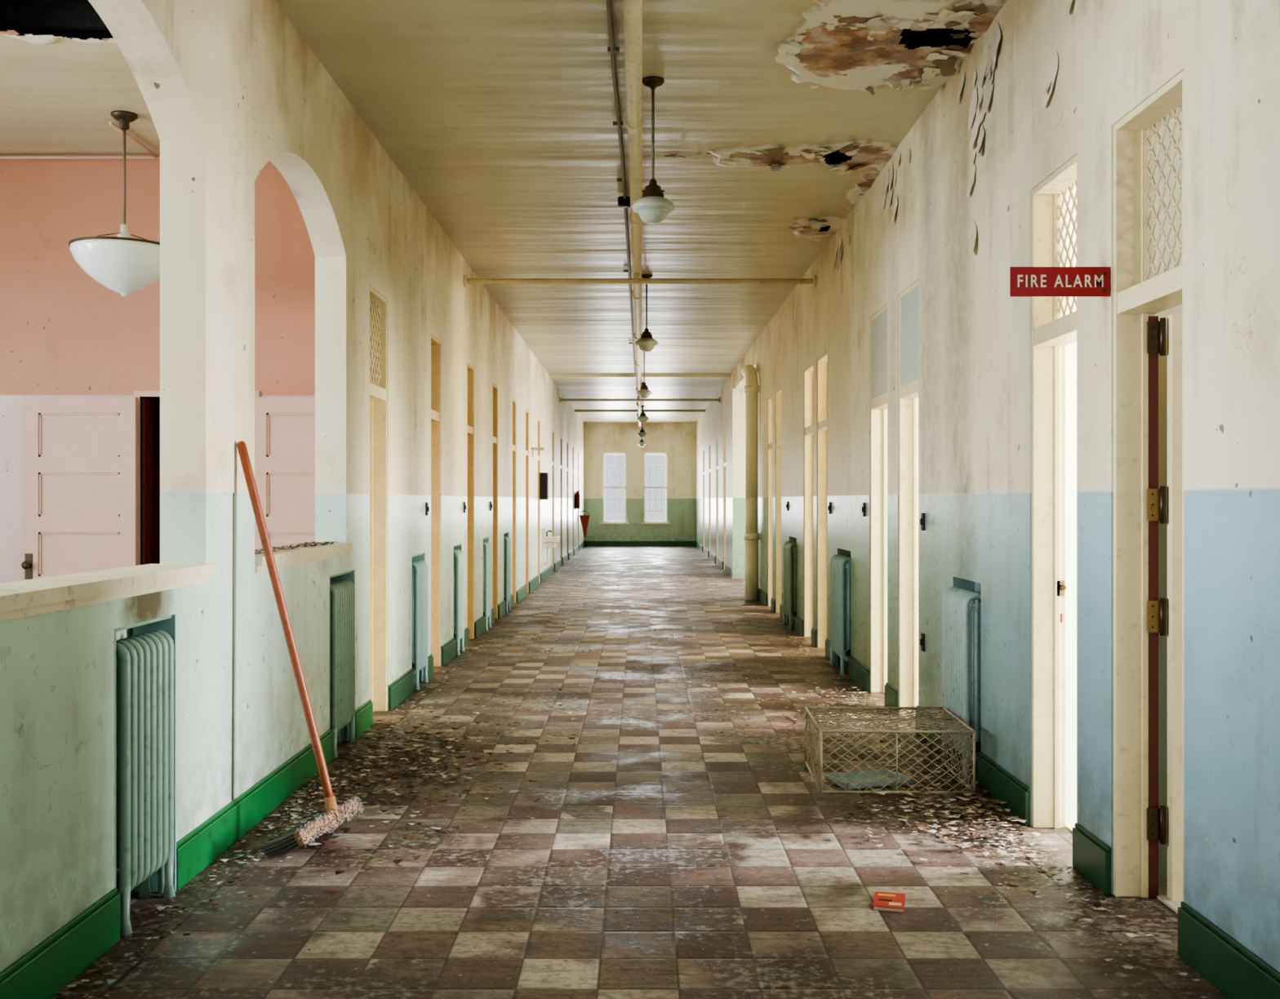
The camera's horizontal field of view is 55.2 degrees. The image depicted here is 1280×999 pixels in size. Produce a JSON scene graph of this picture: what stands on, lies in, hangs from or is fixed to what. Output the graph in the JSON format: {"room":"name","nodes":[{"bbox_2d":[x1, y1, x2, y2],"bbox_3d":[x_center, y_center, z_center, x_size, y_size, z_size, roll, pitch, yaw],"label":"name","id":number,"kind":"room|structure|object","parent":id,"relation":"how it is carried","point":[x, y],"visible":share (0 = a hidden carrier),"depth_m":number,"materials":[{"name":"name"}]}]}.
{"room":"abandoned hospital corridor","nodes":[
{"label":"abandoned hospital corridor","id":0,"kind":"room"},
{"bbox_2d":[151,399,159,564],"bbox_3d":[-3.150,0.200,9.525,1.300,2.600,1.350,0,0,0],"label":"wall","id":1,"kind":"structure","parent":0,"point":[155,402],"depth_m":9.36,"materials":[{"name":"red paint"}]},
{"bbox_2d":[0,159,315,583],"bbox_3d":[-4.240,-0.475,8.775,4.520,3.950,0.150,0,0,0],"label":"wall","id":2,"kind":"structure","parent":0,"point":[64,333],"depth_m":8.70,"materials":[{"name":"paint"}]},
{"bbox_2d":[21,397,137,580],"bbox_3d":[-3.947,0.385,8.637,0.795,2.210,0.165,0,0,0],"label":"door","id":3,"kind":"structure","parent":2,"relation":"in","point":[80,455],"depth_m":8.62,"materials":[{"name":"pink paint"}]},
{"bbox_2d":[133,391,259,565],"bbox_3d":[-3.145,0.365,8.777,0.890,2.270,0.185,0,0,0],"label":"door frame","id":4,"kind":"structure","parent":2,"relation":"attached to","point":[146,429],"depth_m":8.73,"materials":[{"name":"pink paint"}]},
{"bbox_2d":[254,397,315,550],"bbox_3d":[-2.373,0.385,8.637,0.735,2.210,0.165,0,0,0],"label":"door","id":5,"kind":"structure","parent":2,"relation":"in","point":[285,427],"depth_m":8.62,"materials":[{"name":"pink paint"}]},
{"bbox_2d":[0,0,584,973],"bbox_3d":[-1.885,-0.475,17.500,0.190,3.950,43.400,0,0,0],"label":"wall","id":6,"kind":"structure","parent":0,"point":[228,89],"depth_m":5.67,"materials":[{"name":"paint"}]},
{"bbox_2d":[0,563,217,622],"bbox_3d":[-1.887,0.302,4.180,0.265,0.075,1.800,0,0,0],"label":"sill","id":7,"kind":"structure","parent":6,"relation":"attached to","point":[28,597],"depth_m":4.04,"materials":[{"name":"beige paint"}]},
{"bbox_2d":[231,493,234,800],"bbox_3d":[-1.786,0.645,5.378,0.005,1.350,0.021,0,0,0],"label":"cable","id":8,"kind":"object","parent":6,"relation":"attached to","point":[233,493],"visible":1,"depth_m":5.38,"materials":[{"name":"white plastic"}]},
{"bbox_2d":[0,541,584,998],"bbox_3d":[-1.779,1.411,17.500,0.022,0.178,43.300,0,0,0],"label":"baseboard","id":9,"kind":"structure","parent":6,"relation":"attached to","point":[47,968],"depth_m":4.93,"materials":[{"name":"green paint"}]},
{"bbox_2d":[254,542,353,573],"bbox_3d":[-1.887,0.302,6.590,0.265,0.075,1.800,0,0,0],"label":"sill","id":10,"kind":"structure","parent":6,"relation":"attached to","point":[283,558],"depth_m":6.46,"materials":[{"name":"beige paint"}]},
{"bbox_2d":[254,541,340,554],"bbox_3d":[-1.886,0.257,6.574,0.204,0.012,1.672,0,0,0],"label":"debris","id":11,"kind":"object","parent":10,"relation":"on","point":[299,545],"visible":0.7,"depth_m":6.71,"materials":[{"name":"paint"}]},
{"bbox_2d":[369,286,386,711],"bbox_3d":[-1.893,0.040,8.405,0.194,2.920,0.590,0,0,0],"label":"doorframe","id":12,"kind":"object","parent":6,"relation":"attached to","point":[378,395],"visible":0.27,"depth_m":8.67,"materials":[{"name":"beige paint"}]},
{"bbox_2d":[369,295,381,386],"bbox_3d":[-1.892,-1.085,8.405,0.116,0.617,0.538,0,0,0],"label":"pane","id":13,"kind":"object","parent":12,"relation":"attached to","point":[375,322],"visible":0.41,"depth_m":8.49,"materials":[{"name":"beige glass"}]},
{"bbox_2d":[425,502,429,515],"bbox_3d":[-1.778,0.080,10.250,0.024,0.110,0.060,0,0,0],"label":"light switch","id":14,"kind":"object","parent":6,"relation":"attached to","point":[427,508],"visible":1,"depth_m":10.24,"materials":[{"name":"black plastic"}]},
{"bbox_2d":[431,334,439,666],"bbox_3d":[-1.893,0.040,10.755,0.194,2.920,0.530,0,0,0],"label":"doorframe","id":15,"kind":"object","parent":6,"relation":"attached to","point":[435,344],"visible":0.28,"depth_m":10.99,"materials":[{"name":"paint"}]},
{"bbox_2d":[463,502,466,512],"bbox_3d":[-1.778,0.080,12.450,0.024,0.110,0.060,0,0,0],"label":"light switch","id":16,"kind":"object","parent":6,"relation":"attached to","point":[464,505],"visible":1,"depth_m":12.43,"materials":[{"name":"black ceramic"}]},
{"bbox_2d":[467,364,473,639],"bbox_3d":[-1.893,0.040,12.960,0.194,2.920,0.520,0,0,0],"label":"doorframe","id":17,"kind":"object","parent":6,"relation":"attached to","point":[470,370],"visible":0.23,"depth_m":13.19,"materials":[{"name":"paint"}]},
{"bbox_2d":[493,383,497,618],"bbox_3d":[-1.893,0.040,15.160,0.194,2.920,0.520,0,0,0],"label":"doorframe","id":18,"kind":"object","parent":6,"relation":"attached to","point":[495,388],"visible":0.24,"depth_m":15.39,"materials":[{"name":"paint"}]},
{"bbox_2d":[512,399,515,603],"bbox_3d":[-1.893,0.040,17.450,0.194,2.920,0.500,0,0,0],"label":"doorframe","id":19,"kind":"object","parent":6,"relation":"attached to","point":[513,401],"visible":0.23,"depth_m":17.67,"materials":[{"name":"paint"}]},
{"bbox_2d":[525,409,528,592],"bbox_3d":[-1.893,0.040,19.450,0.194,2.920,0.500,0,0,0],"label":"doorframe","id":20,"kind":"object","parent":6,"relation":"attached to","point":[526,411],"visible":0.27,"depth_m":19.67,"materials":[{"name":"paint"}]},
{"bbox_2d":[531,447,545,457],"bbox_3d":[-1.690,-0.780,20.350,0.200,0.160,0.300,0,0,0],"label":"wall shelf","id":21,"kind":"object","parent":6,"relation":"attached to","point":[533,449],"visible":1,"depth_m":20.20,"materials":[{"name":"beige paint"}]},
{"bbox_2d":[537,419,539,583],"bbox_3d":[-1.893,0.040,21.700,0.194,2.920,0.500,0,0,0],"label":"doorframe","id":22,"kind":"object","parent":6,"relation":"attached to","point":[538,420],"visible":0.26,"depth_m":21.93,"materials":[{"name":"paint"}]},
{"bbox_2d":[539,472,548,499],"bbox_3d":[-1.722,-0.240,22.075,0.135,0.480,0.350,0,0,0],"label":"upper cabinet","id":23,"kind":"object","parent":6,"relation":"attached to","point":[544,477],"visible":1,"depth_m":21.90,"materials":[{"name":"black wood"}]},
{"bbox_2d":[542,527,559,565],"bbox_3d":[-1.640,0.869,22.500,0.300,0.698,0.340,0,0,0],"label":"wall-mounted sink","id":24,"kind":"object","parent":6,"relation":"attached to","point":[548,542],"visible":1,"depth_m":22.38,"materials":[{"name":"ceramic"}]},
{"bbox_2d":[552,431,553,564],"bbox_3d":[-1.893,0.040,25.250,0.194,2.920,0.500,0,0,0],"label":"doorframe","id":25,"kind":"object","parent":6,"relation":"attached to","point":[553,431],"visible":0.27,"depth_m":25.47,"materials":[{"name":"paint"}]},
{"bbox_2d":[560,437,561,559],"bbox_3d":[-1.893,0.040,27.850,0.194,2.920,0.500,0,0,0],"label":"doorframe","id":26,"kind":"object","parent":6,"relation":"attached to","point":[561,437],"visible":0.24,"depth_m":28.07,"materials":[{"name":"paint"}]},
{"bbox_2d":[566,441,568,554],"bbox_3d":[-1.893,0.040,30.250,0.194,2.920,0.500,0,0,0],"label":"doorframe","id":27,"kind":"object","parent":6,"relation":"attached to","point":[566,442],"visible":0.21,"depth_m":30.47,"materials":[{"name":"paint"}]},
{"bbox_2d":[572,446,573,549],"bbox_3d":[-1.893,0.040,32.750,0.194,2.920,0.500,0,0,0],"label":"doorframe","id":28,"kind":"object","parent":6,"relation":"attached to","point":[572,446],"visible":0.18,"depth_m":32.97,"materials":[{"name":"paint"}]},
{"bbox_2d":[574,490,580,510],"bbox_3d":[-1.712,0.025,33.500,0.156,0.550,0.130,0,0,0],"label":"fire extinguisher","id":29,"kind":"object","parent":6,"relation":"attached to","point":[576,494],"visible":1,"depth_m":33.45,"materials":[{"name":"orange paint"}]},
{"bbox_2d":[577,450,578,546],"bbox_3d":[-1.893,0.040,35.450,0.194,2.920,0.500,0,0,0],"label":"doorframe","id":30,"kind":"object","parent":6,"relation":"attached to","point":[578,451],"visible":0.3,"depth_m":35.68,"materials":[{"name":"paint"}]},
{"bbox_2d":[578,510,590,537],"bbox_3d":[-1.623,0.722,36.000,0.336,0.797,0.330,0,0,0],"label":"bucket","id":31,"kind":"object","parent":6,"relation":"attached to","point":[584,519],"visible":1,"depth_m":35.92,"materials":[{"name":"orange paint"}]},
{"bbox_2d":[462,272,817,287],"bbox_3d":[0.000,-2.231,12.450,3.578,0.138,0.120,0,0,0],"label":"pipe","id":32,"kind":"object","parent":6,"relation":"attached to","point":[636,280],"visible":1,"depth_m":12.43,"materials":[{"name":"beige metal"}]},
{"bbox_2d":[559,395,720,402],"bbox_3d":[0.000,-2.231,27.300,3.578,0.138,0.120,0,0,0],"label":"pipe","id":33,"kind":"object","parent":6,"relation":"attached to","point":[638,399],"visible":0.98,"depth_m":27.27,"materials":[{"name":"beige metal"}]},
{"bbox_2d":[0,0,1007,422],"bbox_3d":[-0.500,-2.627,17.750,12.400,0.405,43.700,0,0,0],"label":"ceiling","id":34,"kind":"structure","parent":0,"point":[500,116],"depth_m":8.07,"materials":[{"name":"paint"}]},
{"bbox_2d":[0,120,159,159],"bbox_3d":[-4.250,-2.424,8.287,4.500,0.036,0.774,0,0,0],"label":"conduit","id":35,"kind":"object","parent":34,"relation":"attached to","point":[153,156],"visible":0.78,"depth_m":8.65,"materials":[{"name":"beige metal"}]},
{"bbox_2d":[68,110,159,297],"bbox_3d":[-3.280,-1.870,7.790,0.648,1.160,0.648,0,0,0],"label":"pendant lamp","id":36,"kind":"object","parent":34,"relation":"hanging from","point":[124,264],"visible":0.91,"depth_m":7.60,"materials":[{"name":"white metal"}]},
{"bbox_2d":[606,0,635,375],"bbox_3d":[-0.127,-2.408,9.950,0.113,0.075,27.900,0,0,0],"label":"conduit","id":37,"kind":"object","parent":34,"relation":"attached to","point":[624,202],"visible":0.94,"depth_m":8.29,"materials":[{"name":"metal"}]},
{"bbox_2d":[622,0,643,427],"bbox_3d":[-0.024,-2.372,17.550,0.139,0.155,43.100,0,0,0],"label":"pipe","id":38,"kind":"object","parent":34,"relation":"attached to","point":[632,9],"visible":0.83,"depth_m":7.79,"materials":[{"name":"beige metal"}]},
{"bbox_2d":[548,374,731,412],"bbox_3d":[0.000,-2.425,28.900,3.580,0.050,9.800,0,0,0],"label":"beam","id":39,"kind":"structure","parent":34,"relation":"attached to","point":[550,376],"depth_m":24.08,"materials":[{"name":"metal"}]},
{"bbox_2d":[637,437,645,447],"bbox_3d":[0.056,-2.031,37.600,0.252,0.838,0.252,0,0,0],"label":"pendant lamp","id":40,"kind":"object","parent":34,"relation":"hanging from","point":[642,443],"visible":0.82,"depth_m":37.54,"materials":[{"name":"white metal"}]},
{"bbox_2d":[637,405,647,437],"bbox_3d":[0.060,-2.031,32.030,0.252,0.838,0.252,0,0,0],"label":"pendant lamp","id":41,"kind":"object","parent":34,"relation":"hanging from","point":[642,434],"visible":0.91,"depth_m":31.97,"materials":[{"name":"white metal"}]},
{"bbox_2d":[637,382,648,422],"bbox_3d":[0.064,-2.031,25.810,0.252,0.838,0.252,0,0,0],"label":"pendant lamp","id":42,"kind":"object","parent":34,"relation":"hanging from","point":[642,418],"visible":0.84,"depth_m":25.75,"materials":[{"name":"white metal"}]},
{"bbox_2d":[636,351,652,399],"bbox_3d":[0.068,-2.031,19.590,0.252,0.838,0.252,0,0,0],"label":"pendant lamp","id":43,"kind":"object","parent":34,"relation":"hanging from","point":[644,393],"visible":0.8,"depth_m":19.53,"materials":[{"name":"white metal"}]},
{"bbox_2d":[635,274,657,351],"bbox_3d":[0.072,-2.031,13.370,0.252,0.838,0.252,0,0,0],"label":"pendant lamp","id":44,"kind":"object","parent":34,"relation":"hanging from","point":[646,343],"visible":0.9,"depth_m":13.32,"materials":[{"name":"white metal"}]},
{"bbox_2d":[631,75,674,223],"bbox_3d":[0.076,-2.031,7.150,0.252,0.838,0.252,0,0,0],"label":"pendant lamp","id":45,"kind":"object","parent":34,"relation":"hanging from","point":[652,207],"visible":1,"depth_m":7.10,"materials":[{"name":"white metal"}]},
{"bbox_2d":[664,0,1072,272],"bbox_3d":[0.977,-1.863,8.201,1.619,1.130,6.525,0,0,0],"label":"paint peelings","id":46,"kind":"object","parent":34,"relation":"attached to","point":[946,65],"visible":1,"depth_m":6.57,"materials":[{"name":"paint"}]},
{"bbox_2d":[50,546,1229,998],"bbox_3d":[-0.450,1.560,17.700,12.700,0.120,43.800,0,0,0],"label":"floor","id":47,"kind":"structure","parent":0,"point":[769,805],"depth_m":4.96,"materials":[{"name":"tile"}]},
{"bbox_2d":[114,614,176,936],"bbox_3d":[-1.849,0.970,4.431,0.183,1.060,0.522,0,0,0],"label":"radiator","id":48,"kind":"object","parent":47,"relation":"on","point":[145,661],"visible":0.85,"depth_m":4.39,"materials":[{"name":"green metal"}]},
{"bbox_2d":[236,440,364,857],"bbox_3d":[-1.542,0.618,5.370,0.494,1.756,0.516,0,0,16],"label":"push broom","id":49,"kind":"object","parent":47,"relation":"on","point":[335,815],"visible":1,"depth_m":5.38,"materials":[{"name":"orange wood"}]},
{"bbox_2d":[324,795,338,817],"bbox_3d":[-1.352,1.359,5.373,0.066,0.116,0.061,0,0,0],"label":"socket","id":50,"kind":"object","parent":49,"relation":"attached to","point":[331,806],"depth_m":5.36,"materials":[{"name":"brown wood"}]},
{"bbox_2d":[329,570,355,758],"bbox_3d":[-1.849,0.970,7.346,0.183,1.060,0.572,0,0,0],"label":"radiator","id":51,"kind":"object","parent":47,"relation":"on","point":[342,585],"visible":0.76,"depth_m":7.28,"materials":[{"name":"green metal"}]},
{"bbox_2d":[411,552,428,689],"bbox_3d":[-1.839,0.970,9.861,0.203,1.060,0.522,0,0,0],"label":"radiator","id":52,"kind":"object","parent":47,"relation":"on","point":[419,565],"visible":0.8,"depth_m":9.71,"materials":[{"name":"teal metal"}]},
{"bbox_2d":[453,543,464,655],"bbox_3d":[-1.839,0.970,11.976,0.203,1.060,0.452,0,0,0],"label":"radiator","id":53,"kind":"object","parent":47,"relation":"on","point":[458,554],"visible":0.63,"depth_m":11.87,"materials":[{"name":"metal"}]},
{"bbox_2d":[483,537,491,631],"bbox_3d":[-1.839,0.970,14.176,0.203,1.060,0.452,0,0,0],"label":"radiator","id":54,"kind":"object","parent":47,"relation":"on","point":[486,545],"visible":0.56,"depth_m":14.13,"materials":[{"name":"green metal"}]},
{"bbox_2d":[503,532,511,613],"bbox_3d":[-1.839,0.970,16.326,0.203,1.060,0.452,0,0,0],"label":"radiator","id":55,"kind":"object","parent":47,"relation":"on","point":[506,539],"visible":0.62,"depth_m":16.22,"materials":[{"name":"green metal"}]},
{"bbox_2d":[58,547,1207,998],"bbox_3d":[-0.015,1.470,17.833,3.605,0.053,40.342,0,0,0],"label":"debris","id":56,"kind":"object","parent":47,"relation":"on","point":[944,833],"visible":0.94,"depth_m":6.08,"materials":[{"name":"paint"}]},
{"bbox_2d":[782,541,796,630],"bbox_3d":[1.785,0.996,14.366,0.156,1.008,0.672,0,0,0],"label":"radiator","id":57,"kind":"object","parent":47,"relation":"on","point":[789,548],"visible":0.8,"depth_m":14.17,"materials":[{"name":"green metal"}]},
{"bbox_2d":[829,554,850,675],"bbox_3d":[1.785,0.996,10.766,0.156,1.008,0.672,0,0,0],"label":"radiator","id":58,"kind":"object","parent":47,"relation":"on","point":[840,565],"visible":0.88,"depth_m":10.52,"materials":[{"name":"green metal"}]},
{"bbox_2d":[872,891,905,912],"bbox_3d":[0.924,1.492,4.540,0.112,0.017,0.170,0,0,14],"label":"paperback book","id":59,"kind":"object","parent":47,"relation":"on","point":[882,901],"visible":1,"depth_m":4.51,"materials":[{"name":"red paper"}]},
{"bbox_2d":[804,706,975,799],"bbox_3d":[1.302,1.329,6.495,0.798,0.342,0.725,0,0,0],"label":"wire crate","id":60,"kind":"object","parent":47,"relation":"on","point":[864,780],"visible":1,"depth_m":6.36,"materials":[{"name":"beige metal"}]},
{"bbox_2d":[824,768,911,790],"bbox_3d":[1.200,1.473,6.450,0.380,0.030,0.240,0,0,-20],"label":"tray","id":61,"kind":"object","parent":60,"relation":"on","point":[835,776],"depth_m":6.46,"materials":[{"name":"green plastic"}]},
{"bbox_2d":[941,586,981,783],"bbox_3d":[1.785,0.996,6.731,0.156,1.008,0.542,0,0,0],"label":"radiator","id":62,"kind":"object","parent":47,"relation":"on","point":[961,607],"visible":0.61,"depth_m":6.55,"materials":[{"name":"green metal"}]},
{"bbox_2d":[584,422,695,546],"bbox_3d":[0.000,-0.475,39.325,4.200,3.950,0.250,0,0,0],"label":"wall","id":63,"kind":"structure","parent":0,"point":[678,438],"depth_m":39.20,"materials":[{"name":"paint"}]},
{"bbox_2d":[603,453,626,522],"bbox_3d":[-0.810,-0.380,39.280,0.740,2.220,0.060,0,0,0],"label":"window","id":64,"kind":"structure","parent":63,"relation":"in","point":[604,454],"depth_m":39.25,"materials":[{"name":"paint"}]},
{"bbox_2d":[585,541,694,546],"bbox_3d":[0.000,1.415,39.190,3.520,0.170,0.020,0,0,0],"label":"baseboard","id":65,"kind":"structure","parent":63,"relation":"attached to","point":[587,543],"depth_m":39.18,"materials":[{"name":"green paint"}]},
{"bbox_2d":[644,453,666,522],"bbox_3d":[0.500,-0.380,39.280,0.740,2.220,0.060,0,0,0],"label":"window","id":66,"kind":"structure","parent":63,"relation":"in","point":[661,487],"depth_m":39.25,"materials":[{"name":"paint"}]},
{"bbox_2d":[731,373,745,578],"bbox_3d":[1.950,-0.450,23.425,0.380,3.900,0.350,0,0,0],"label":"wall","id":67,"kind":"structure","parent":0,"point":[738,396],"depth_m":23.25,"materials":[{"name":"paint"}]},
{"bbox_2d":[695,0,1279,973],"bbox_3d":[1.868,-0.475,17.500,0.155,3.950,43.400,0,0,0],"label":"wall","id":68,"kind":"structure","parent":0,"point":[975,338],"depth_m":5.00,"materials":[{"name":"paint"}]},
{"bbox_2d":[741,364,759,600],"bbox_3d":[1.670,-0.296,18.622,0.230,3.592,0.873,0,0,0],"label":"drain pipe","id":69,"kind":"object","parent":68,"relation":"attached to","point":[751,535],"visible":1,"depth_m":18.22,"materials":[{"name":"beige metal"}]},
{"bbox_2d":[827,502,831,514],"bbox_3d":[1.778,0.080,11.500,0.024,0.110,0.060,0,0,0],"label":"light switch","id":70,"kind":"object","parent":68,"relation":"attached to","point":[829,503],"visible":1,"depth_m":11.47,"materials":[{"name":"black plastic"}]},
{"bbox_2d":[862,502,865,516],"bbox_3d":[1.778,0.080,9.750,0.024,0.110,0.060,0,0,0],"label":"light switch","id":71,"kind":"object","parent":68,"relation":"attached to","point":[864,504],"visible":1,"depth_m":9.72,"materials":[{"name":"black plastic"}]},
{"bbox_2d":[920,512,924,530],"bbox_3d":[1.778,0.140,7.720,0.024,0.110,0.060,0,0,0],"label":"light switch","id":72,"kind":"object","parent":68,"relation":"attached to","point":[922,515],"visible":1,"depth_m":7.70,"materials":[{"name":"black plastic"}]},
{"bbox_2d":[920,633,924,651],"bbox_3d":[1.778,0.900,7.720,0.024,0.110,0.060,0,0,0],"label":"light switch","id":73,"kind":"object","parent":68,"relation":"attached to","point":[922,635],"visible":1,"depth_m":7.70,"materials":[{"name":"black plastic"}]},
{"bbox_2d":[695,541,1279,998],"bbox_3d":[1.779,1.411,17.500,0.022,0.178,43.300,0,0,0],"label":"baseboard","id":74,"kind":"structure","parent":68,"relation":"attached to","point":[1232,968],"depth_m":4.66,"materials":[{"name":"green paint"}]},
{"bbox_2d":[1009,266,1110,297],"bbox_3d":[1.599,-0.829,4.663,0.382,0.113,0.024,0,0,0],"label":"sign","id":75,"kind":"object","parent":68,"relation":"attached to","point":[1024,282],"visible":1,"depth_m":4.66,"materials":[{"name":"red metal"}]},
{"bbox_2d":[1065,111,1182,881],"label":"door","id":76,"kind":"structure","parent":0,"point":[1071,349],"depth_m":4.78,"materials":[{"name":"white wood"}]},
{"bbox_2d":[702,448,704,552],"bbox_3d":[1.871,0.040,34.400,0.149,2.920,0.800,0,0,0],"label":"doorframe","id":77,"kind":"object","parent":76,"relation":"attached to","point":[704,449],"visible":0.25,"depth_m":34.77,"materials":[{"name":"beige paint"}]},
{"bbox_2d":[709,444,711,557],"bbox_3d":[1.871,0.040,31.400,0.149,2.920,0.800,0,0,0],"label":"doorframe","id":78,"kind":"object","parent":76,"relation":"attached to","point":[709,444],"visible":0.21,"depth_m":31.78,"materials":[{"name":"beige paint"}]},
{"bbox_2d":[716,438,718,563],"bbox_3d":[1.871,0.040,28.400,0.149,2.920,0.800,0,0,0],"label":"doorframe","id":79,"kind":"object","parent":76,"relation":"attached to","point":[717,438],"visible":0.25,"depth_m":28.77,"materials":[{"name":"beige paint"}]},
{"bbox_2d":[723,431,725,569],"bbox_3d":[1.871,0.040,25.900,0.149,2.920,0.800,0,0,0],"label":"doorframe","id":80,"kind":"object","parent":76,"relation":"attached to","point":[724,433],"visible":0.23,"depth_m":26.27,"materials":[{"name":"beige paint"}]},
{"bbox_2d":[768,395,772,606],"bbox_3d":[1.871,0.040,16.875,0.149,2.920,0.650,0,0,0],"label":"doorframe","id":81,"kind":"object","parent":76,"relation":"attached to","point":[770,399],"visible":0.28,"depth_m":17.17,"materials":[{"name":"beige paint"}]},
{"bbox_2d":[775,388,781,613],"bbox_3d":[1.871,0.040,15.850,0.149,2.920,0.700,0,0,0],"label":"doorframe","id":82,"kind":"object","parent":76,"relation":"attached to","point":[778,394],"visible":0.3,"depth_m":16.17,"materials":[{"name":"beige paint"}]},
{"bbox_2d":[804,363,813,636],"bbox_3d":[1.871,0.040,13.025,0.149,2.920,0.750,0,0,0],"label":"doorframe","id":83,"kind":"object","parent":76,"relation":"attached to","point":[808,371],"visible":0.31,"depth_m":13.37,"materials":[{"name":"beige paint"}]},
{"bbox_2d":[817,352,826,648],"bbox_3d":[1.871,0.040,12.050,0.149,2.920,0.700,0,0,0],"label":"doorframe","id":84,"kind":"object","parent":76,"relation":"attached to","point":[822,361],"visible":0.28,"depth_m":12.37,"materials":[{"name":"beige paint"}]},
{"bbox_2d":[870,304,887,693],"bbox_3d":[1.871,0.040,9.205,0.149,2.920,0.690,0,0,0],"label":"doorframe","id":85,"kind":"object","parent":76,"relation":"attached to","point":[878,405],"visible":0.38,"depth_m":9.52,"materials":[{"name":"beige paint"}]},
{"bbox_2d":[871,309,887,399],"bbox_3d":[1.806,-1.085,9.205,0.008,0.610,0.630,0,0,0],"label":"pane","id":86,"kind":"object","parent":85,"relation":"attached to","point":[879,324],"visible":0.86,"depth_m":9.21,"materials":[{"name":"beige glass"}]},
{"bbox_2d":[898,280,918,715],"bbox_3d":[1.871,0.040,8.185,0.149,2.920,0.630,0,0,0],"label":"doorframe","id":87,"kind":"object","parent":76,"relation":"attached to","point":[908,393],"visible":0.3,"depth_m":8.47,"materials":[{"name":"beige paint"}]},
{"bbox_2d":[900,284,918,386],"bbox_3d":[1.806,-1.085,8.185,0.008,0.610,0.570,0,0,0],"label":"pane","id":88,"kind":"object","parent":87,"relation":"attached to","point":[908,302],"visible":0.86,"depth_m":8.18,"materials":[{"name":"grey glass"}]},
{"bbox_2d":[1031,154,1077,828],"bbox_3d":[1.871,0.040,5.315,0.149,2.920,0.610,0,0,0],"label":"doorframe","id":89,"kind":"object","parent":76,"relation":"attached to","point":[1051,335],"visible":0.48,"depth_m":5.59,"materials":[{"name":"beige paint"}]},
{"bbox_2d":[1057,580,1066,622],"bbox_3d":[1.917,0.465,5.571,0.035,0.190,0.041,0,0,0],"label":"door knob","id":90,"kind":"object","parent":89,"relation":"attached to","point":[1062,587],"depth_m":5.58,"materials":[{"name":"gold metal"}]},
{"bbox_2d":[1057,181,1076,319],"bbox_3d":[1.910,-1.085,5.315,0.020,0.618,0.560,0,0,0],"label":"transom mesh","id":91,"kind":"object","parent":89,"relation":"attached to","point":[1060,204],"visible":0.34,"depth_m":5.49,"materials":[{"name":"beige paint"}]},
{"bbox_2d":[1065,777,1182,914],"bbox_3d":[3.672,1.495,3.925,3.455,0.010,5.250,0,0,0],"label":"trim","id":92,"kind":"structure","parent":76,"relation":"attached to","point":[1070,783],"depth_m":5.74,"materials":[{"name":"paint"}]},
{"bbox_2d":[1113,70,1183,902],"bbox_3d":[1.871,0.040,4.340,0.149,2.920,0.620,0,0,0],"label":"doorframe","id":93,"kind":"object","parent":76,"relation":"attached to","point":[1135,299],"visible":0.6,"depth_m":4.62,"materials":[{"name":"beige paint"}]},
{"bbox_2d":[1144,106,1182,280],"bbox_3d":[1.910,-1.085,4.340,0.020,0.618,0.570,0,0,0],"label":"transom mesh","id":94,"kind":"object","parent":93,"relation":"attached to","point":[1149,180],"visible":0.42,"depth_m":4.47,"materials":[{"name":"beige paint"}]},
{"bbox_2d":[1146,314,1182,900],"bbox_3d":[2.253,0.405,4.572,0.690,2.190,0.165,0,0,0],"label":"door","id":95,"kind":"structure","parent":93,"relation":"attached to","point":[1174,322],"depth_m":4.58,"materials":[{"name":"beige paint"}]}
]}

